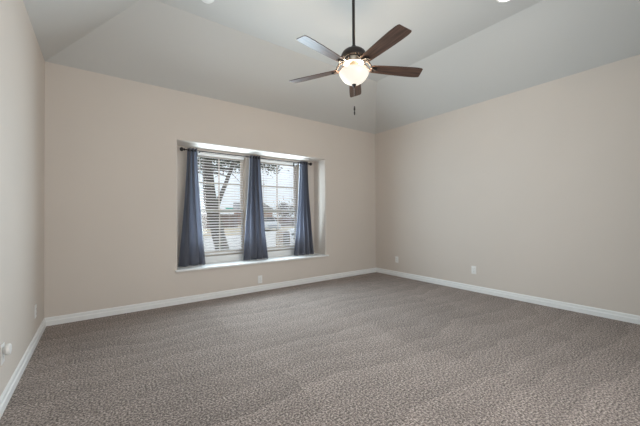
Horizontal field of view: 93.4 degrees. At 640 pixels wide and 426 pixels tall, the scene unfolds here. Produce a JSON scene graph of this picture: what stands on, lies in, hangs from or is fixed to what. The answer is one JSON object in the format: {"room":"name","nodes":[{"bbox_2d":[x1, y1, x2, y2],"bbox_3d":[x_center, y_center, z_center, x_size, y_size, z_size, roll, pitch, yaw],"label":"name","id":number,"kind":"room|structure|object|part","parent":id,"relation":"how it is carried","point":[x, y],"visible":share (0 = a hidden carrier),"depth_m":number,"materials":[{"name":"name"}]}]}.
{"room":"empty bedroom","nodes":[
{"label":"empty bedroom","id":0,"kind":"room"},
{"bbox_2d":[0,0,44,395],"bbox_3d":[-1.632,-0.603,1.319,0.150,3.490,5.042,0,-1,-36],"label":"wall","id":1,"kind":"structure","parent":0,"point":[22,62],"depth_m":2.18,"materials":[{"name":"paint"}]},
{"bbox_2d":[0,342,4,365],"bbox_3d":[-1.862,0.826,1.769,0.009,0.115,0.070,0,-1,-36],"label":"wall outlet","id":2,"kind":"object","parent":1,"relation":"attached to","point":[2,355],"visible":0.93,"depth_m":1.76,"materials":[{"name":"white plastic"}]},
{"bbox_2d":[3,343,11,354],"bbox_3d":[-1.839,0.803,1.773,0.034,0.064,0.064,0,-1,-36],"label":"plug","id":3,"kind":"object","parent":2,"relation":"attached to","point":[7,349],"visible":1,"depth_m":1.76,"materials":[{"name":"white plastic"}]},
{"bbox_2d":[0,318,45,418],"bbox_3d":[-1.495,1.098,1.272,0.018,0.086,4.542,0,-1,-36],"label":"baseboard","id":4,"kind":"structure","parent":1,"relation":"attached to","point":[5,397],"depth_m":2.10,"materials":[{"name":"white wood"}]},
{"bbox_2d":[34,304,36,318],"bbox_3d":[-2.518,0.870,2.669,0.009,0.115,0.070,0,-1,-36],"label":"wall outlet","id":5,"kind":"object","parent":1,"relation":"attached to","point":[35,306],"visible":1,"depth_m":2.65,"materials":[{"name":"white plastic"}]},
{"bbox_2d":[44,61,375,317],"bbox_3d":[-1.022,-0.575,4.764,5.193,3.490,0.510,0,-1,-36],"label":"wall","id":6,"kind":"structure","parent":0,"point":[115,164],"depth_m":3.69,"materials":[{"name":"paint"}]},
{"bbox_2d":[45,268,375,325],"bbox_3d":[-0.857,1.124,4.535,4.893,0.086,0.018,0,-1,-36],"label":"baseboard","id":7,"kind":"structure","parent":6,"relation":"attached to","point":[55,320],"depth_m":3.89,"materials":[{"name":"white wood"}]},
{"bbox_2d":[198,155,243,255],"bbox_3d":[-1.549,-0.118,4.636,0.765,1.520,0.078,0,-1,-36],"label":"window","id":8,"kind":"structure","parent":6,"relation":"in","point":[241,161],"depth_m":4.78,"materials":[{"name":"beige plastic"}]},
{"bbox_3d":[-1.557,-0.431,4.648,0.729,0.857,0.024,0,-1,-36],"label":"sash","id":9,"kind":"part","parent":8,"relation":"part of","materials":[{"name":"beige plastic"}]},
{"bbox_2d":[200,159,239,210],"bbox_3d":[-1.557,-0.431,4.648,0.681,0.809,0.012,0,-1,-36],"label":"grille","id":10,"kind":"object","parent":8,"relation":"attached to","point":[218,159],"depth_m":4.64,"materials":[{"name":"beige plastic"}]},
{"bbox_2d":[197,153,243,254],"bbox_3d":[-1.510,-0.129,4.558,0.734,1.495,0.074,0,-1,-36],"label":"window blind","id":11,"kind":"object","parent":8,"relation":"attached to","point":[200,154],"visible":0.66,"depth_m":4.56,"materials":[{"name":"white plastic"}]},
{"bbox_3d":[-1.512,0.608,4.559,0.710,0.020,0.050,0,-1,-36],"label":"rail","id":12,"kind":"part","parent":11,"relation":"part of","materials":[{"name":"white plastic"}]},
{"bbox_3d":[-1.538,0.275,4.620,0.729,0.677,0.024,0,-1,-36],"label":"sash","id":13,"kind":"part","parent":8,"relation":"part of","materials":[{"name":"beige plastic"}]},
{"bbox_2d":[180,147,311,166],"bbox_3d":[-1.055,-0.855,4.748,2.159,0.074,0.186,0,-1,-36],"label":"curtain rod","id":14,"kind":"object","parent":6,"relation":"attached to","point":[181,148],"visible":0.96,"depth_m":4.53,"materials":[{"name":"black metal"}]},
{"bbox_2d":[178,147,205,266],"bbox_3d":[-1.758,-0.086,4.146,0.360,1.617,0.070,0,-1,-36],"label":"curtain","id":15,"kind":"object","parent":14,"relation":"hanging from","point":[191,253],"visible":1,"depth_m":4.14,"materials":[{"name":"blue fabric"}]},
{"bbox_2d":[243,155,267,260],"bbox_3d":[-1.002,-0.085,4.698,0.417,1.617,0.072,0,-1,-36],"label":"curtain","id":16,"kind":"object","parent":14,"relation":"hanging from","point":[255,246],"visible":1,"depth_m":4.68,"materials":[{"name":"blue fabric"}]},
{"bbox_2d":[294,161,313,255],"bbox_3d":[-0.273,-0.085,5.228,0.425,1.617,0.070,0,-1,-36],"label":"curtain","id":17,"kind":"object","parent":14,"relation":"hanging from","point":[304,239],"visible":1,"depth_m":5.21,"materials":[{"name":"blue fabric"}]},
{"bbox_2d":[205,249,293,262],"bbox_3d":[-1.065,0.684,4.820,1.845,0.094,0.022,0,-1,-36],"label":"trim","id":18,"kind":"structure","parent":6,"relation":"attached to","point":[222,258],"depth_m":4.64,"materials":[{"name":"white paint"}]},
{"bbox_2d":[175,253,328,271],"bbox_3d":[-0.944,0.741,4.680,2.449,0.024,0.390,0,-1,-36],"label":"windowsill","id":19,"kind":"structure","parent":6,"relation":"attached to","point":[289,257],"depth_m":4.44,"materials":[{"name":"white"}]},
{"bbox_2d":[177,256,326,273],"bbox_3d":[-0.851,0.762,4.549,2.408,0.021,0.012,0,-1,-36],"label":"trim","id":20,"kind":"structure","parent":6,"relation":"attached to","point":[326,256],"depth_m":4.38,"materials":[{"name":"paint"}]},
{"bbox_2d":[258,275,261,283],"bbox_3d":[-0.897,0.995,4.514,0.070,0.115,0.009,0,-1,-36],"label":"wall outlet","id":21,"kind":"object","parent":6,"relation":"attached to","point":[259,277],"visible":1,"depth_m":4.51,"materials":[{"name":"white plastic"}]},
{"bbox_2d":[260,162,296,250],"bbox_3d":[-0.739,-0.117,5.226,0.760,1.520,0.078,0,-1,-36],"label":"window","id":22,"kind":"structure","parent":6,"relation":"in","point":[295,167],"depth_m":5.31,"materials":[{"name":"beige plastic"}]},
{"bbox_3d":[-0.747,-0.431,5.238,0.724,0.857,0.024,0,-1,-36],"label":"sash","id":23,"kind":"part","parent":22,"relation":"part of","materials":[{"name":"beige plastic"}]},
{"bbox_2d":[262,165,292,208],"bbox_3d":[-0.747,-0.431,5.238,0.676,0.809,0.012,0,-1,-36],"label":"grille","id":24,"kind":"object","parent":22,"relation":"attached to","point":[276,165],"depth_m":5.24,"materials":[{"name":"beige plastic"}]},
{"bbox_2d":[277,211,278,246],"bbox_3d":[-0.727,0.276,5.210,0.016,0.629,0.012,0,-1,-36],"label":"grille","id":25,"kind":"object","parent":22,"relation":"attached to","point":[277,211],"depth_m":5.21,"materials":[{"name":"beige plastic"}]},
{"bbox_2d":[260,159,297,249],"bbox_3d":[-0.701,-0.129,5.147,0.726,1.495,0.074,0,-1,-36],"label":"window blind","id":26,"kind":"object","parent":22,"relation":"attached to","point":[265,161],"visible":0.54,"depth_m":5.14,"materials":[{"name":"white plastic"}]},
{"bbox_3d":[-0.900,-0.110,5.015,0.002,1.433,0.054,0,-1,-36],"label":"ladder cord","id":27,"kind":"part","parent":26,"relation":"part of","materials":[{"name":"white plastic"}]},
{"bbox_3d":[-0.702,0.609,5.149,0.702,0.020,0.050,0,-1,-36],"label":"rail","id":28,"kind":"part","parent":26,"relation":"part of","materials":[{"name":"white plastic"}]},
{"bbox_3d":[-0.727,0.276,5.210,0.724,0.677,0.024,0,-1,-36],"label":"sash","id":29,"kind":"part","parent":22,"relation":"part of","materials":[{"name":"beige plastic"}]},
{"bbox_2d":[0,272,639,425],"bbox_3d":[0.369,1.204,2.852,5.193,0.120,5.202,0,-1,-36],"label":"floor","id":30,"kind":"structure","parent":0,"point":[370,349],"depth_m":2.29,"materials":[{"name":"beige carpet"}]},
{"bbox_2d":[23,0,639,133],"bbox_3d":[0.457,-1.925,2.735,4.893,0.656,4.542,0,-1,-36],"label":"ceiling","id":31,"kind":"structure","parent":0,"point":[243,52],"depth_m":3.47,"materials":[{"name":"grey paint"}]},
{"bbox_2d":[201,0,213,3],"bbox_3d":[-1.111,-2.104,2.956,0.144,0.037,0.144,0,-1,-36],"label":"smoke detector","id":32,"kind":"object","parent":31,"relation":"attached to","point":[204,1],"visible":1,"depth_m":2.97,"materials":[{"name":"white plastic"}]},
{"bbox_2d":[289,0,422,114],"bbox_3d":[0.321,-1.523,2.781,1.299,1.219,1.294,0,-1,-36],"label":"ceiling fan","id":33,"kind":"object","parent":31,"relation":"hanging from","point":[352,73],"visible":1,"depth_m":2.73,"materials":[{"name":"brown wood"}]},
{"bbox_3d":[-0.062,-1.355,3.002,0.515,0.034,0.132,-1,-1,26],"label":"blade","id":34,"kind":"part","parent":33,"relation":"part of","materials":[{"name":"brown wood"}]},
{"bbox_3d":[0.023,-1.360,2.513,0.132,0.034,0.515,-1,-1,44],"label":"blade","id":35,"kind":"part","parent":33,"relation":"part of","materials":[{"name":"brown wood"}]},
{"bbox_3d":[0.317,-1.263,2.815,0.276,0.131,0.276,0,-1,-36],"label":"lamp shade","id":36,"kind":"part","parent":33,"relation":"part of","materials":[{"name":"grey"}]},
{"bbox_3d":[0.376,-1.355,3.234,0.132,0.034,0.515,0,-1,8],"label":"blade","id":37,"kind":"part","parent":33,"relation":"part of","materials":[{"name":"brown wood"}]},
{"bbox_3d":[0.514,-1.363,2.443,0.132,0.034,0.515,0,-1,-28],"label":"blade","id":38,"kind":"part","parent":33,"relation":"part of","materials":[{"name":"brown wood"}]},
{"bbox_3d":[0.733,-1.361,2.889,0.515,0.034,0.132,0,-1,-10],"label":"blade","id":39,"kind":"part","parent":33,"relation":"part of","materials":[{"name":"brown wood"}]},
{"bbox_2d":[496,0,509,2],"bbox_3d":[1.841,-2.137,2.969,0.190,0.005,0.190,0,-1,-36],"label":"recessed light","id":40,"kind":"object","parent":31,"relation":"in","point":[498,1],"visible":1,"depth_m":3.04,"materials":[{"name":"white plastic"}]},
{"bbox_2d":[375,54,639,315],"bbox_3d":[2.444,-0.600,4.288,0.150,3.490,5.042,0,-1,-36],"label":"wall","id":41,"kind":"structure","parent":0,"point":[536,189],"depth_m":3.83,"materials":[{"name":"paint"}]},
{"bbox_2d":[471,266,475,273],"bbox_3d":[2.253,0.835,4.414,0.009,0.115,0.070,0,-1,-36],"label":"wall outlet","id":42,"kind":"object","parent":41,"relation":"attached to","point":[473,268],"visible":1,"depth_m":4.41,"materials":[{"name":"white plastic"}]},
{"bbox_2d":[376,268,639,324],"bbox_3d":[2.445,1.101,4.143,0.018,0.086,4.542,0,-1,-36],"label":"baseboard","id":43,"kind":"structure","parent":41,"relation":"attached to","point":[615,315],"depth_m":3.84,"materials":[{"name":"white wood"}]},
{"label":"outside","id":44,"kind":"structure","parent":0,"visible":0},
{"bbox_2d":[203,226,293,237],"bbox_3d":[-22.382,2.525,73.184,170.000,0.300,135.288,0,-1,-36],"label":"lawn","id":45,"kind":"structure","parent":44,"point":[238,226],"depth_m":32.79,"materials":[{"name":"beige plant"}]},
{"bbox_2d":[201,215,237,227],"bbox_3d":[-15.579,1.050,36.138,0.152,1.890,14.200,-1,-1,35],"label":"wooden fence","id":46,"kind":"object","parent":45,"relation":"on","point":[201,215],"visible":0.12,"depth_m":40.38,"materials":[{"name":"brown wood"}]},
{"bbox_2d":[198,157,282,250],"bbox_3d":[-3.234,-1.594,12.195,8.366,6.918,10.085,-1,-1,43],"label":"oak tree","id":47,"kind":"object","parent":45,"relation":"on","point":[203,158],"visible":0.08,"depth_m":11.87,"materials":[{"name":"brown plant"}]},
{"bbox_2d":[233,203,272,224],"bbox_3d":[-13.262,-0.145,60.599,7.600,4.700,10.800,0,-1,-12],"label":"house","id":48,"kind":"structure","parent":45,"relation":"on","point":[264,205],"depth_m":56.07,"materials":[{"name":"red brick"}]},
{"bbox_2d":[276,230,289,246],"bbox_3d":[-1.342,1.150,11.050,0.380,1.060,0.412,0,-1,-44],"label":"pillar","id":49,"kind":"structure","parent":45,"relation":"on","point":[279,230],"depth_m":10.91,"materials":[{"name":"beige brick"}]},
{"bbox_3d":[-1.218,1.118,10.922,0.270,0.880,0.020,0,-1,-44],"label":"mail door","id":50,"kind":"part","parent":49,"relation":"part of","materials":[{"name":"grey metal"}]},
{"bbox_2d":[273,199,293,217],"bbox_3d":[-5.913,-0.322,51.164,5.366,4.798,5.484,0,-1,-6],"label":"leafless tree","id":51,"kind":"object","parent":45,"relation":"on","point":[282,203],"visible":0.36,"depth_m":50.75,"materials":[{"name":"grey plant"}]},
{"bbox_2d":[275,218,293,225],"bbox_3d":[-2.806,1.360,46.721,0.152,1.310,19.420,-1,-1,29],"label":"wooden fence","id":52,"kind":"object","parent":45,"relation":"on","point":[275,218],"visible":0.08,"depth_m":42.94,"materials":[{"name":"brown wood"}]},
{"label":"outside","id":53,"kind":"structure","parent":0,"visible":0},
{"bbox_2d":[203,232,293,251],"bbox_3d":[-6.294,1.909,34.115,90.000,0.020,41.400,0,-1,-36],"label":"street","id":54,"kind":"structure","parent":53,"point":[265,232],"depth_m":18.48,"materials":[{"name":"grey asphalt"}]},
{"bbox_2d":[264,218,280,228],"bbox_3d":[-5.738,1.140,32.415,1.800,1.480,4.580,0,-1,-26],"label":"parked car","id":55,"kind":"object","parent":54,"relation":"on","point":[264,218],"visible":0.23,"depth_m":30.86,"materials":[{"name":"silver metal"}]}
]}

